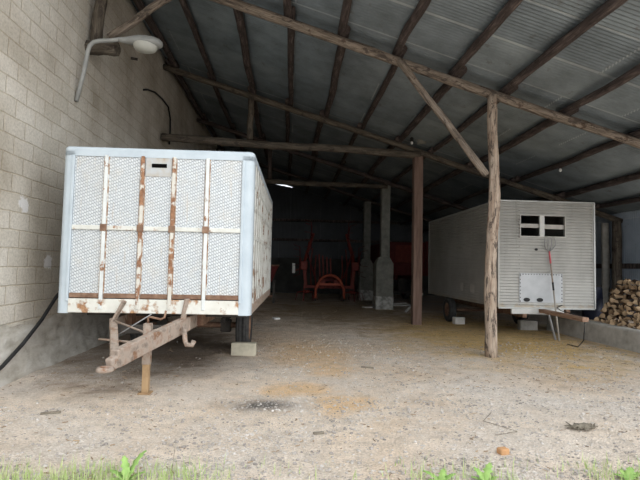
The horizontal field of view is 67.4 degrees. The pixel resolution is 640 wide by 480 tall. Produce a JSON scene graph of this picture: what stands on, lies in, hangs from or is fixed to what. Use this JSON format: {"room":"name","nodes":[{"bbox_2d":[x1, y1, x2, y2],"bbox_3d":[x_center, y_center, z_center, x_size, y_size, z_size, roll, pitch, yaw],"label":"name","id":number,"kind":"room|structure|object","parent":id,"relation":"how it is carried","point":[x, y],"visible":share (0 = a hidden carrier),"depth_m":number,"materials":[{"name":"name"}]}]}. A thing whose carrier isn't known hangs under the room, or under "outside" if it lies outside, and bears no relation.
{"room":"farm building","nodes":[
{"label":"farm building","id":0,"kind":"room"},
{"bbox_2d":[0,0,218,326],"bbox_3d":[-4.505,-1.837,14.664,0.250,8.300,24.400,1,-3,-4],"label":"wall","id":1,"kind":"structure","parent":0,"point":[42,47],"depth_m":7.01,"materials":[{"name":"beige brick"}]},
{"bbox_2d":[0,291,58,370],"bbox_3d":[-3.828,0.991,6.479,0.076,1.564,3.710,1,-3,-5],"label":"hose","id":2,"kind":"object","parent":1,"relation":"attached to","point":[51,304],"visible":0.63,"depth_m":6.27,"materials":[{"name":"black rubber"}]},
{"bbox_2d":[0,312,124,386],"bbox_3d":[-4.378,1.841,14.473,0.185,0.856,24.400,1,-3,-4],"label":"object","id":3,"kind":"structure","parent":1,"relation":"attached to","point":[62,336],"depth_m":6.95,"materials":[{"name":"concrete"}]},
{"bbox_2d":[84,40,120,56],"bbox_3d":[-3.686,-3.244,8.101,0.559,0.257,0.264,1,-3,6],"label":"stub","id":4,"kind":"object","parent":1,"relation":"attached to","point":[113,49],"visible":0.72,"depth_m":8.02,"materials":[{"name":"brown wood"}]},
{"bbox_2d":[90,0,107,39],"bbox_3d":[-3.760,-4.072,8.203,0.236,1.440,0.208,5,-5,-37],"label":"strut","id":5,"kind":"object","parent":4,"relation":"on","point":[98,15],"visible":0.88,"depth_m":8.10,"materials":[{"name":"brown wood"}]},
{"bbox_2d":[106,0,171,37],"bbox_3d":[-2.967,-3.887,8.217,1.302,1.054,0.145,1,-3,-4],"label":"strut","id":6,"kind":"object","parent":4,"relation":"on","point":[149,9],"visible":0.94,"depth_m":8.15,"materials":[{"name":"brown wood"}]},
{"bbox_2d":[74,35,162,101],"bbox_3d":[-3.271,-2.785,7.877,1.312,1.188,0.322,1,-3,-4],"label":"street lamp","id":7,"kind":"object","parent":1,"relation":"attached to","point":[145,44],"visible":1,"depth_m":7.80,"materials":[{"name":"grey metal"}]},
{"bbox_2d":[143,89,170,144],"bbox_3d":[-4.177,-3.263,12.385,0.074,1.015,2.480,1,-3,-4],"label":"cable","id":8,"kind":"object","parent":1,"relation":"attached to","point":[157,94],"visible":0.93,"depth_m":13.20,"materials":[{"name":"black rubber"}]},
{"bbox_2d":[0,293,639,479],"bbox_3d":[2.522,1.118,-7.909,176.445,0.022,142.583,1,-3,-4],"label":"floor","id":9,"kind":"structure","parent":0,"point":[326,304],"depth_m":5.43,"materials":[{"name":"beige soil"}]},
{"bbox_2d":[40,411,60,414],"bbox_3d":[-2.641,1.693,4.707,0.180,0.020,0.030,3,-3,-24],"label":"chip","id":10,"kind":"object","parent":9,"relation":"on","point":[50,412],"visible":1,"depth_m":4.70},
{"bbox_2d":[109,450,146,479],"bbox_3d":[-1.320,1.572,3.309,0.242,0.186,0.131,3,-4,-29],"label":"leafy weed","id":11,"kind":"object","parent":9,"relation":"on","point":[125,465],"visible":0.85,"depth_m":3.32,"materials":[{"name":"green plant"}]},
{"bbox_2d":[58,146,272,394],"bbox_3d":[-2.163,0.397,7.716,2.426,2.980,6.104,1,-3,-3],"label":"trailer","id":12,"kind":"object","parent":9,"relation":"on","point":[149,237],"visible":0.98,"depth_m":6.11,"materials":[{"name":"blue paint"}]},
{"bbox_2d":[231,342,256,355],"bbox_3d":[-1.273,1.820,8.026,0.410,0.210,0.155,1,-3,-2],"label":"stone block","id":13,"kind":"object","parent":9,"relation":"on","point":[237,348],"visible":1,"depth_m":7.95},
{"bbox_2d":[268,265,279,302],"bbox_3d":[-2.602,1.755,19.458,1.860,1.540,1.140,1,-3,-4],"label":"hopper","id":14,"kind":"object","parent":9,"relation":"on","point":[274,268],"visible":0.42,"depth_m":19.15,"materials":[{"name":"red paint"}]},
{"bbox_2d":[313,431,323,434],"bbox_3d":[-0.012,1.737,4.321,0.100,0.020,0.030,2,-3,-14],"label":"chip","id":15,"kind":"object","parent":9,"relation":"on","point":[319,432],"visible":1,"depth_m":4.31,"materials":[{"name":"beige wood"}]},
{"bbox_2d":[0,338,639,479],"bbox_3d":[1.150,1.882,6.489,9.816,0.046,7.036,1,-3,-4],"label":"gravel","id":16,"kind":"object","parent":9,"relation":"on","point":[632,394],"visible":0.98,"depth_m":4.33,"materials":[{"name":"gravel"}]},
{"bbox_2d":[0,310,639,479],"bbox_3d":[0.892,2.054,9.780,9.725,0.036,13.043,1,-3,-4],"label":"litter","id":17,"kind":"object","parent":9,"relation":"on","point":[263,310],"visible":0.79,"depth_m":6.81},
{"bbox_2d":[0,450,639,479],"bbox_3d":[-0.005,1.591,3.454,5.543,0.225,0.468,1,-3,-4],"label":"grass","id":18,"kind":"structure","parent":9,"relation":"on","point":[51,473],"depth_m":3.38,"materials":[{"name":"green plant"}]},
{"bbox_2d":[292,220,367,301],"bbox_3d":[0.385,0.907,21.275,3.205,3.564,1.954,1,-3,-4],"label":"machine","id":19,"kind":"object","parent":9,"relation":"on","point":[337,283],"visible":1,"depth_m":20.95,"materials":[{"name":"red metal"}]},
{"bbox_2d":[357,202,372,299],"bbox_3d":[2.140,0.512,22.487,0.650,4.615,0.650,1,-3,-4],"label":"concrete column","id":20,"kind":"structure","parent":9,"relation":"on","point":[365,285],"depth_m":22.20,"materials":[{"name":"grey concrete"}]},
{"bbox_2d":[216,149,432,221],"bbox_3d":[1.524,-2.087,22.501,12.799,3.984,0.202,1,-3,-4],"label":"girder","id":21,"kind":"object","parent":20,"relation":"on","point":[260,164],"visible":0.47,"depth_m":22.44,"materials":[{"name":"brown wood"}]},
{"bbox_2d":[203,113,224,150],"bbox_3d":[-4.529,-4.257,22.118,0.179,0.192,9.600,1,-3,-4],"label":"rafter","id":22,"kind":"structure","parent":21,"relation":"on","point":[211,129],"depth_m":19.30,"materials":[{"name":"brown wood"}]},
{"bbox_2d":[231,123,244,151],"bbox_3d":[-3.461,-3.921,22.168,0.168,0.172,9.600,1,-3,-3],"label":"rafter","id":23,"kind":"structure","parent":21,"relation":"on","point":[233,124],"depth_m":18.76,"materials":[{"name":"brown wood"}]},
{"bbox_2d":[288,142,291,179],"bbox_3d":[-1.318,-3.306,21.017,0.184,0.171,7.100,1,-3,-4],"label":"rafter","id":24,"kind":"structure","parent":21,"relation":"on","point":[290,154],"depth_m":20.70,"materials":[{"name":"brown wood"}]},
{"bbox_2d":[305,151,317,193],"bbox_3d":[-0.451,-2.923,22.306,0.178,0.192,9.600,1,-3,-4],"label":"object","id":25,"kind":"structure","parent":21,"relation":"on","point":[316,154],"depth_m":20.41,"materials":[{"name":"brown wood"}]},
{"bbox_2d":[343,171,374,205],"bbox_3d":[1.638,-2.242,22.403,0.182,0.175,9.600,1,-3,-3],"label":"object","id":26,"kind":"structure","parent":21,"relation":"on","point":[364,180],"depth_m":21.86,"materials":[{"name":"brown wood"}]},
{"bbox_2d":[377,190,428,217],"bbox_3d":[3.633,-1.581,22.494,0.185,0.182,9.600,1,-3,-4],"label":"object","id":27,"kind":"structure","parent":21,"relation":"on","point":[409,199],"depth_m":20.99,"materials":[{"name":"brown wood"}]},
{"bbox_2d":[373,184,392,309],"bbox_3d":[2.360,0.244,17.799,0.650,4.639,0.650,1,-3,-4],"label":"concrete column","id":28,"kind":"structure","parent":9,"relation":"on","point":[383,265],"depth_m":17.53,"materials":[{"name":"grey concrete"}]},
{"bbox_2d":[264,179,387,188],"bbox_3d":[-0.996,-2.107,17.552,7.002,0.233,0.206,3,-3,-4],"label":"tie beam","id":29,"kind":"structure","parent":28,"relation":"attached to","point":[267,181],"depth_m":17.54,"materials":[{"name":"brown wood"}]},
{"bbox_2d":[267,149,271,178],"bbox_3d":[-1.836,-2.832,17.574,0.161,1.280,0.174,-2,-4,41],"label":"strut","id":30,"kind":"object","parent":29,"relation":"on","point":[269,174],"visible":0.83,"depth_m":17.51,"materials":[{"name":"brown wood"}]},
{"bbox_2d":[196,117,469,210],"bbox_3d":[1.825,-2.346,17.787,12.798,3.976,0.227,1,-3,-3],"label":"girder","id":31,"kind":"object","parent":28,"relation":"on","point":[212,124],"visible":0.68,"depth_m":17.66,"materials":[{"name":"brown wood"}]},
{"bbox_2d":[359,179,399,210],"bbox_3d":[2.563,-1.950,22.446,0.178,0.160,9.600,1,-3,-4],"label":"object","id":32,"kind":"structure","parent":31,"relation":"on","point":[398,180],"depth_m":21.79,"materials":[{"name":"brown wood"}]},
{"bbox_2d":[400,201,462,224],"bbox_3d":[4.912,-1.188,22.555,0.156,0.162,9.600,1,-3,-4],"label":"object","id":33,"kind":"structure","parent":31,"relation":"on","point":[444,206],"depth_m":21.09,"materials":[{"name":"brown wood"}]},
{"bbox_2d":[370,241,427,298],"bbox_3d":[3.566,1.484,22.550,1.900,2.680,3.950,1,-3,-4],"label":"wagon","id":34,"kind":"object","parent":9,"relation":"on","point":[400,252],"visible":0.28,"depth_m":20.67,"materials":[{"name":"red paint"}]},
{"bbox_2d":[411,156,422,324],"bbox_3d":[2.641,0.003,13.063,0.250,4.609,0.240,1,-3,-4],"label":"wooden post","id":35,"kind":"object","parent":9,"relation":"on","point":[417,162],"visible":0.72,"depth_m":12.96,"materials":[{"name":"brown wood"}]},
{"bbox_2d":[161,133,420,158],"bbox_3d":[-0.722,-2.525,12.933,6.957,0.444,0.234,1,-3,-3],"label":"tie beam","id":36,"kind":"structure","parent":35,"relation":"on","point":[221,141],"depth_m":12.85,"materials":[{"name":"brown wood"}]},
{"bbox_2d":[247,97,253,139],"bbox_3d":[-1.867,-3.261,12.929,0.191,1.142,0.176,-1,-4,32],"label":"strut","id":37,"kind":"object","parent":36,"relation":"on","point":[250,117],"visible":0.97,"depth_m":12.86,"materials":[{"name":"brown wood"}]},
{"bbox_2d":[163,64,622,222],"bbox_3d":[2.120,-2.586,13.179,12.795,3.981,0.218,1,-3,-4],"label":"girder","id":38,"kind":"object","parent":35,"relation":"on","point":[225,87],"visible":0.87,"depth_m":13.06,"materials":[{"name":"brown wood"}]},
{"bbox_2d":[166,58,203,118],"bbox_3d":[-4.152,-4.631,15.264,0.188,0.190,5.050,1,-3,-3],"label":"rafter","id":39,"kind":"structure","parent":38,"relation":"on","point":[181,80],"depth_m":14.91,"materials":[{"name":"brown wood"}]},
{"bbox_2d":[207,72,231,128],"bbox_3d":[-3.106,-4.295,15.312,0.148,0.153,5.050,1,-3,-3],"label":"rafter","id":40,"kind":"structure","parent":38,"relation":"on","point":[216,90],"depth_m":15.02,"materials":[{"name":"brown wood"}]},
{"bbox_2d":[247,86,261,138],"bbox_3d":[-2.021,-3.919,15.361,0.182,0.203,5.050,1,-3,-4],"label":"rafter","id":41,"kind":"structure","parent":38,"relation":"on","point":[256,113],"depth_m":15.27,"materials":[{"name":"brown wood"}]},
{"bbox_2d":[285,98,289,141],"bbox_3d":[-1.036,-3.617,15.408,0.153,0.142,5.050,1,-3,-4],"label":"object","id":42,"kind":"structure","parent":38,"relation":"on","point":[287,114],"depth_m":14.65,"materials":[{"name":"brown wood"}]},
{"bbox_2d":[311,110,324,155],"bbox_3d":[-0.095,-3.302,15.451,0.198,0.205,5.050,1,-3,-4],"label":"rafter","id":43,"kind":"structure","parent":38,"relation":"on","point":[319,124],"depth_m":14.54,"materials":[{"name":"brown wood"}]},
{"bbox_2d":[324,25,350,117],"bbox_3d":[0.314,-3.538,10.848,0.198,0.183,5.000,1,-3,-3],"label":"rafter","id":44,"kind":"structure","parent":38,"relation":"on","point":[339,55],"depth_m":10.15,"materials":[{"name":"brown wood"}]},
{"bbox_2d":[340,123,361,164],"bbox_3d":[0.942,-2.981,15.499,0.149,0.155,5.050,1,-3,-3],"label":"rafter","id":45,"kind":"structure","parent":38,"relation":"on","point":[354,136],"depth_m":14.46,"materials":[{"name":"brown wood"}]},
{"bbox_2d":[367,136,399,174],"bbox_3d":[1.982,-2.625,15.546,0.186,0.204,5.050,1,-3,-3],"label":"rafter","id":46,"kind":"structure","parent":38,"relation":"on","point":[380,159],"depth_m":15.65,"materials":[{"name":"brown wood"}]},
{"bbox_2d":[361,45,407,129],"bbox_3d":[1.318,-3.227,10.896,0.163,0.149,5.000,1,-3,-3],"label":"rafter","id":47,"kind":"structure","parent":38,"relation":"on","point":[393,68],"depth_m":10.29,"materials":[{"name":"brown wood"}]},
{"bbox_2d":[391,147,433,182],"bbox_3d":[2.912,-2.332,15.590,0.159,0.140,5.050,1,-3,-4],"label":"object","id":48,"kind":"structure","parent":38,"relation":"on","point":[430,150],"depth_m":16.02,"materials":[{"name":"brown wood"}]},
{"bbox_2d":[423,161,472,191],"bbox_3d":[3.987,-1.955,15.638,0.186,0.188,5.050,1,-3,-4],"label":"rafter","id":49,"kind":"structure","parent":38,"relation":"on","point":[469,164],"depth_m":15.09,"materials":[{"name":"brown wood"}]},
{"bbox_2d":[432,86,517,153],"bbox_3d":[3.263,-2.579,10.985,0.175,0.155,5.000,1,-3,-4],"label":"rafter","id":50,"kind":"structure","parent":38,"relation":"on","point":[483,110],"depth_m":10.57,"materials":[{"name":"brown wood"}]},
{"bbox_2d":[454,176,519,203],"bbox_3d":[5.267,-1.552,15.698,0.165,0.157,5.050,1,-3,-4],"label":"beam","id":51,"kind":"structure","parent":38,"relation":"on","point":[517,178],"depth_m":15.66,"materials":[{"name":"brown wood"}]},
{"bbox_2d":[472,108,578,166],"bbox_3d":[4.378,-2.202,11.035,0.183,0.187,5.000,1,-3,-4],"label":"rafter","id":52,"kind":"structure","parent":38,"relation":"on","point":[546,123],"depth_m":10.16,"materials":[{"name":"brown wood"}]},
{"bbox_2d":[534,192,565,200],"bbox_3d":[6.582,-1.113,15.758,0.191,0.198,5.050,1,-3,-3],"label":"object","id":53,"kind":"structure","parent":38,"relation":"on","point":[562,194],"depth_m":13.58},
{"bbox_2d":[565,172,639,197],"bbox_3d":[6.947,-1.370,11.154,0.198,0.171,5.000,1,-3,-3],"label":"beam","id":54,"kind":"structure","parent":38,"relation":"on","point":[635,176],"depth_m":11.57,"materials":[{"name":"brown wood"}]},
{"bbox_2d":[597,196,639,208],"bbox_3d":[7.937,-1.053,11.200,0.170,0.152,5.000,1,-3,-4],"label":"beam","id":55,"kind":"structure","parent":38,"relation":"on","point":[635,199],"depth_m":12.46,"materials":[{"name":"brown wood"}]},
{"bbox_2d":[423,468,455,479],"bbox_3d":[0.856,1.680,3.401,0.236,0.070,0.124,2,-3,-13],"label":"leafy weed","id":56,"kind":"object","parent":9,"relation":"on","point":[446,477],"visible":0.97,"depth_m":3.41,"materials":[{"name":"green plant"}]},
{"bbox_2d":[452,317,464,323],"bbox_3d":[3.824,2.224,13.244,0.290,0.195,0.190,2,-3,-12],"label":"block","id":57,"kind":"object","parent":9,"relation":"on","point":[455,320],"visible":0.98,"depth_m":13.16,"materials":[{"name":"grey concrete"}]},
{"bbox_2d":[471,462,497,479],"bbox_3d":[1.165,1.670,3.428,0.199,0.111,0.125,1,-3,-4],"label":"leafy weed","id":58,"kind":"object","parent":9,"relation":"on","point":[487,470],"visible":1,"depth_m":3.43,"materials":[{"name":"green plant"}]},
{"bbox_2d":[484,94,500,357],"bbox_3d":[3.021,-0.261,8.434,0.244,4.640,0.255,2,-3,-4],"label":"wooden post","id":59,"kind":"object","parent":9,"relation":"on","point":[490,275],"visible":0.97,"depth_m":8.35,"materials":[{"name":"brown wood"}]},
{"bbox_2d":[209,0,639,148],"bbox_3d":[2.416,-2.845,8.545,12.795,3.976,0.191,1,-3,-4],"label":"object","id":60,"kind":"structure","parent":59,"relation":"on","point":[245,7],"depth_m":8.46,"materials":[{"name":"brown wood"}]},
{"bbox_2d":[133,0,179,67],"bbox_3d":[-3.781,-4.868,10.659,0.197,0.182,5.000,1,-3,-3],"label":"rafter","id":61,"kind":"structure","parent":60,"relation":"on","point":[139,4],"depth_m":11.11,"materials":[{"name":"brown wood"}]},
{"bbox_2d":[179,0,216,80],"bbox_3d":[-2.747,-4.540,10.707,0.145,0.150,5.000,1,-3,-4],"label":"rafter","id":62,"kind":"structure","parent":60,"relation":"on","point":[184,5],"depth_m":10.62,"materials":[{"name":"brown wood"}]},
{"bbox_2d":[233,9,255,93],"bbox_3d":[-1.664,-4.166,10.756,0.196,0.177,5.000,1,-3,-4],"label":"rafter","id":63,"kind":"structure","parent":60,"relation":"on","point":[239,18],"depth_m":10.29,"materials":[{"name":"brown wood"}]},
{"bbox_2d":[283,0,290,17],"bbox_3d":[-0.484,-4.058,6.912,0.174,0.168,3.600,1,-3,-3],"label":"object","id":64,"kind":"structure","parent":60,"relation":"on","point":[286,3],"depth_m":8.15,"materials":[{"name":"brown wood"}]},
{"bbox_2d":[287,6,294,106],"bbox_3d":[-0.655,-3.863,10.804,0.150,0.146,5.000,1,-3,-4],"label":"rafter","id":65,"kind":"structure","parent":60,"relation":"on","point":[290,32],"depth_m":10.11,"materials":[{"name":"brown wood"}]},
{"bbox_2d":[337,0,351,35],"bbox_3d":[0.473,-3.755,6.957,0.171,0.160,3.600,1,-3,-3],"label":"rafter","id":66,"kind":"structure","parent":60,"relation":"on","point":[345,12],"depth_m":7.88,"materials":[{"name":"brown wood"}]},
{"bbox_2d":[392,0,431,56],"bbox_3d":[1.477,-3.419,7.003,0.187,0.186,3.600,1,-3,-4],"label":"rafter","id":67,"kind":"structure","parent":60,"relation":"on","point":[422,5],"depth_m":7.46,"materials":[{"name":"brown wood"}]},
{"bbox_2d":[398,66,466,142],"bbox_3d":[2.346,-2.875,10.942,0.178,0.188,5.000,1,-3,-4],"label":"rafter","id":68,"kind":"structure","parent":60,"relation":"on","point":[444,88],"depth_m":10.42,"materials":[{"name":"brown wood"}]},
{"bbox_2d":[447,0,522,75],"bbox_3d":[2.502,-3.090,7.050,0.163,0.148,3.600,1,-3,-4],"label":"rafter","id":69,"kind":"structure","parent":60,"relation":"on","point":[510,6],"depth_m":7.11,"materials":[{"name":"brown wood"}]},
{"bbox_2d":[499,0,627,93],"bbox_3d":[3.442,-2.787,7.094,0.171,0.179,3.600,1,-3,-4],"label":"rafter","id":70,"kind":"structure","parent":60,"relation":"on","point":[609,6],"depth_m":6.69,"materials":[{"name":"brown wood"}]},
{"bbox_2d":[558,63,639,113],"bbox_3d":[4.549,-2.418,7.144,0.161,0.166,3.600,1,-3,-3],"label":"rafter","id":71,"kind":"structure","parent":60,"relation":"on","point":[634,72],"depth_m":7.54,"materials":[{"name":"brown wood"}]},
{"bbox_2d":[627,129,639,137],"bbox_3d":[5.827,-1.995,7.203,0.169,0.183,3.600,1,-3,-3],"label":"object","id":72,"kind":"structure","parent":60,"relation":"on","point":[636,133],"depth_m":8.66,"materials":[{"name":"brown wood"}]},
{"bbox_2d":[397,58,488,176],"bbox_3d":[2.154,-2.140,8.414,1.662,2.053,0.140,1,-3,-3],"label":"brace","id":73,"kind":"object","parent":59,"relation":"attached to","point":[405,68],"visible":1,"depth_m":8.36,"materials":[{"name":"brown wood"}]},
{"bbox_2d":[483,412,517,434],"bbox_3d":[1.694,1.787,4.692,0.253,0.008,0.674,1,-3,-4],"label":"twig","id":74,"kind":"object","parent":9,"relation":"on","point":[491,412],"visible":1,"depth_m":4.56,"materials":[{"name":"brown wood"}]},
{"bbox_2d":[497,447,508,454],"bbox_3d":[1.499,1.729,3.931,0.085,0.054,0.070,2,-3,-19],"label":"scrap","id":75,"kind":"object","parent":9,"relation":"on","point":[500,450],"visible":0.99,"depth_m":3.90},
{"bbox_2d":[428,200,595,346],"bbox_3d":[4.927,0.758,12.606,2.362,3.094,7.184,1,-3,-3],"label":"box trailer","id":76,"kind":"object","parent":9,"relation":"on","point":[457,241],"visible":0.91,"depth_m":10.83,"materials":[{"name":"metal"}]},
{"bbox_2d":[518,320,537,329],"bbox_3d":[5.313,2.177,12.288,0.440,0.245,0.190,1,-3,0],"label":"concrete block","id":77,"kind":"object","parent":9,"relation":"on","point":[522,324],"visible":1,"depth_m":12.19,"materials":[{"name":"grey concrete"}]},
{"bbox_2d":[544,238,559,340],"bbox_3d":[5.127,1.054,10.570,0.266,2.284,0.305,1,-3,-4],"label":"fork","id":78,"kind":"object","parent":9,"relation":"on","point":[548,250],"visible":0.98,"depth_m":10.60,"materials":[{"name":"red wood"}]},
{"bbox_2d":[564,421,597,430],"bbox_3d":[2.514,1.782,4.618,0.320,0.055,0.179,2,-3,-17],"label":"tuft","id":79,"kind":"object","parent":9,"relation":"on","point":[586,426],"visible":1,"depth_m":4.59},
{"bbox_2d":[601,223,609,307],"bbox_3d":[8.252,0.989,13.869,0.246,2.964,0.233,1,-3,-4],"label":"wall post","id":80,"kind":"object","parent":9,"relation":"on","point":[605,248],"visible":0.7,"depth_m":13.83,"materials":[{"name":"wood"}]},
{"bbox_2d":[612,221,623,305],"bbox_3d":[8.282,0.962,13.369,0.283,2.964,0.284,1,-3,-4],"label":"wall post","id":81,"kind":"object","parent":9,"relation":"on","point":[616,225],"visible":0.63,"depth_m":13.31,"materials":[{"name":"brown wood"}]},
{"bbox_2d":[613,466,638,479],"bbox_3d":[2.236,1.714,3.501,0.201,0.070,0.124,3,-4,-33],"label":"leafy weed","id":82,"kind":"object","parent":9,"relation":"on","point":[633,474],"visible":0.92,"depth_m":3.51,"materials":[{"name":"green plant"}]},
{"bbox_2d":[264,178,428,258],"bbox_3d":[1.232,-1.440,27.251,12.787,5.140,0.019,1,-3,-4],"label":"wall","id":83,"kind":"structure","parent":0,"point":[288,202],"depth_m":27.13,"materials":[{"name":"grey metal"}]},
{"bbox_2d":[270,257,436,295],"bbox_3d":[1.165,2.099,27.055,12.800,2.050,0.200,1,-3,-4],"label":"baseboard","id":84,"kind":"structure","parent":83,"relation":"attached to","point":[285,282],"depth_m":26.85,"materials":[{"name":"concrete"}]},
{"bbox_2d":[130,0,639,229],"bbox_3d":[1.978,-2.686,16.311,13.450,4.071,22.268,1,-3,-4],"label":"ceiling","id":85,"kind":"structure","parent":0,"point":[609,49],"depth_m":10.20,"materials":[{"name":"grey metal"}]},
{"bbox_2d":[262,133,267,161],"bbox_3d":[-2.289,-3.625,20.973,0.176,0.173,7.100,1,-3,-3],"label":"rafter","id":86,"kind":"structure","parent":85,"relation":"attached to","point":[263,134],"depth_m":19.57,"materials":[{"name":"brown wood"}]},
{"bbox_2d":[324,161,345,199],"bbox_3d":[0.578,-2.591,22.354,0.161,0.157,9.600,1,-3,-4],"label":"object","id":87,"kind":"structure","parent":85,"relation":"attached to","point":[343,164],"depth_m":20.35,"materials":[{"name":"brown wood"}]},
{"bbox_2d":[417,139,426,143],"bbox_3d":[2.781,-2.739,12.899,0.317,0.298,0.165,1,-3,-4],"label":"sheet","id":88,"kind":"object","parent":85,"relation":"hanging from","point":[419,141],"visible":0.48,"depth_m":12.94,"materials":[{"name":"metal"}]},
{"bbox_2d":[516,140,624,182],"bbox_3d":[5.674,-1.794,11.096,0.175,0.155,5.000,1,-3,-3],"label":"rafter","id":89,"kind":"structure","parent":85,"relation":"attached to","point":[613,143],"depth_m":10.67,"materials":[{"name":"brown wood"}]},
{"bbox_2d":[570,209,639,316],"bbox_3d":[8.091,1.072,19.270,0.036,3.130,16.492,1,-3,-4],"label":"wall","id":90,"kind":"structure","parent":0,"point":[630,226],"depth_m":13.31,"materials":[{"name":"grey metal"}]},
{"bbox_2d":[596,263,639,268],"bbox_3d":[8.056,1.035,19.073,0.065,0.140,15.900,1,-3,-4],"label":"wall rail","id":91,"kind":"object","parent":90,"relation":"attached to","point":[630,265],"visible":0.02,"depth_m":13.08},
{"bbox_2d":[589,317,636,328],"bbox_3d":[7.532,1.984,8.201,2.450,0.460,8.400,1,-3,-4],"label":"floor","id":92,"kind":"structure","parent":0,"point":[605,317],"depth_m":11.17,"materials":[{"name":"grey concrete"}]},
{"bbox_2d":[581,285,602,319],"bbox_3d":[6.647,1.513,11.732,0.480,0.835,0.480,1,-3,-4],"label":"drum","id":93,"kind":"object","parent":92,"relation":"on","point":[591,314],"visible":0.37,"depth_m":11.53,"materials":[{"name":"blue plastic"}]},
{"bbox_2d":[547,315,639,352],"bbox_3d":[6.207,1.919,8.120,0.307,0.486,8.400,1,-3,-4],"label":"curb","id":94,"kind":"object","parent":92,"relation":"attached to","point":[626,338],"depth_m":10.19,"materials":[{"name":"concrete"}]},
{"bbox_2d":[610,319,618,324],"bbox_3d":[6.452,1.794,10.481,0.412,0.113,0.123,4,-4,-43],"label":"log","id":95,"kind":"object","parent":92,"relation":"on","point":[612,322],"visible":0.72,"depth_m":10.37,"materials":[{"name":"brown wood"}]},
{"bbox_3d":[6.390,1.828,10.983,0.458,0.116,0.114,11,29,-48],"label":"log","id":96,"kind":"object","parent":92,"relation":"on","visible":0},
{"bbox_3d":[6.555,1.721,11.064,0.451,0.123,0.123,-4,-19,-41],"label":"log","id":97,"kind":"object","parent":96,"relation":"on","visible":0},
{"bbox_2d":[602,308,609,312],"bbox_3d":[6.598,1.609,11.004,0.430,0.138,0.108,4,-4,-41],"label":"log","id":98,"kind":"object","parent":97,"relation":"on","point":[603,309],"visible":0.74,"depth_m":10.88,"materials":[{"name":"brown wood"}]},
{"bbox_3d":[6.458,1.783,10.246,0.123,0.123,0.451,38,11,29],"label":"log","id":99,"kind":"object","parent":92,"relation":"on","visible":0},
{"label":"log","id":100,"kind":"object","parent":99,"relation":"on","visible":0},
{"bbox_2d":[614,309,625,315],"bbox_3d":[6.644,1.590,10.641,0.467,0.162,0.115,4,-4,-44],"label":"log","id":101,"kind":"object","parent":100,"relation":"on","point":[617,312],"visible":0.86,"depth_m":10.51,"materials":[{"name":"brown wood"}]},
{"bbox_3d":[6.733,1.485,10.601,0.119,0.105,0.422,34,7,24],"label":"log","id":102,"kind":"object","parent":101,"relation":"on","visible":0},
{"label":"log","id":103,"kind":"object","parent":102,"relation":"on","visible":0},
{"bbox_2d":[627,294,635,299],"bbox_3d":[6.967,1.275,10.754,0.108,0.145,0.430,0,-3,19],"label":"log","id":104,"kind":"object","parent":103,"relation":"on","point":[629,297],"visible":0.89,"depth_m":10.62,"materials":[{"name":"brown wood"}]},
{"bbox_3d":[6.652,1.590,10.511,0.116,0.114,0.458,-16,-12,23],"label":"log","id":105,"kind":"object","parent":100,"relation":"on","visible":0},
{"bbox_3d":[6.640,1.575,10.392,0.134,0.069,0.384,-31,-24,32],"label":"log","id":106,"kind":"object","parent":105,"relation":"on","visible":0},
{"bbox_2d":[626,305,635,310],"bbox_3d":[6.772,1.475,10.444,0.107,0.139,0.457,-2,-4,43],"label":"log","id":107,"kind":"object","parent":106,"relation":"on","point":[627,307],"visible":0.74,"depth_m":10.30,"materials":[{"name":"brown wood"}]},
{"bbox_3d":[6.469,1.808,10.741,0.119,0.141,0.457,-29,-13,30],"label":"log","id":108,"kind":"object","parent":92,"relation":"on","visible":0},
{"bbox_2d":[600,312,608,317],"bbox_3d":[6.505,1.709,10.954,0.108,0.113,0.423,-2,-4,42],"label":"log","id":109,"kind":"object","parent":108,"relation":"on","point":[603,315],"visible":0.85,"depth_m":10.81,"materials":[{"name":"brown wood"}]},
{"bbox_2d":[607,313,616,319],"bbox_3d":[6.545,1.713,10.701,0.467,0.177,0.117,4,-4,-42],"label":"log","id":110,"kind":"object","parent":108,"relation":"on","point":[609,317],"visible":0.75,"depth_m":10.58,"materials":[{"name":"brown wood"}]},
{"label":"log","id":111,"kind":"object","parent":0,"visible":0},
{"bbox_3d":[6.917,1.305,11.235,0.126,0.116,0.410,-30,-11,18],"label":"log","id":112,"kind":"object","parent":111,"relation":"on","visible":0},
{"bbox_3d":[6.929,1.294,11.115,0.369,0.068,0.133,4,13,-42],"label":"log","id":113,"kind":"object","parent":112,"relation":"on","visible":0},
{"bbox_2d":[615,289,624,293],"bbox_3d":[7.020,1.204,11.199,0.422,0.106,0.119,4,-4,-39],"label":"log","id":114,"kind":"object","parent":113,"relation":"on","point":[619,291],"visible":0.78,"depth_m":11.08,"materials":[{"name":"brown wood"}]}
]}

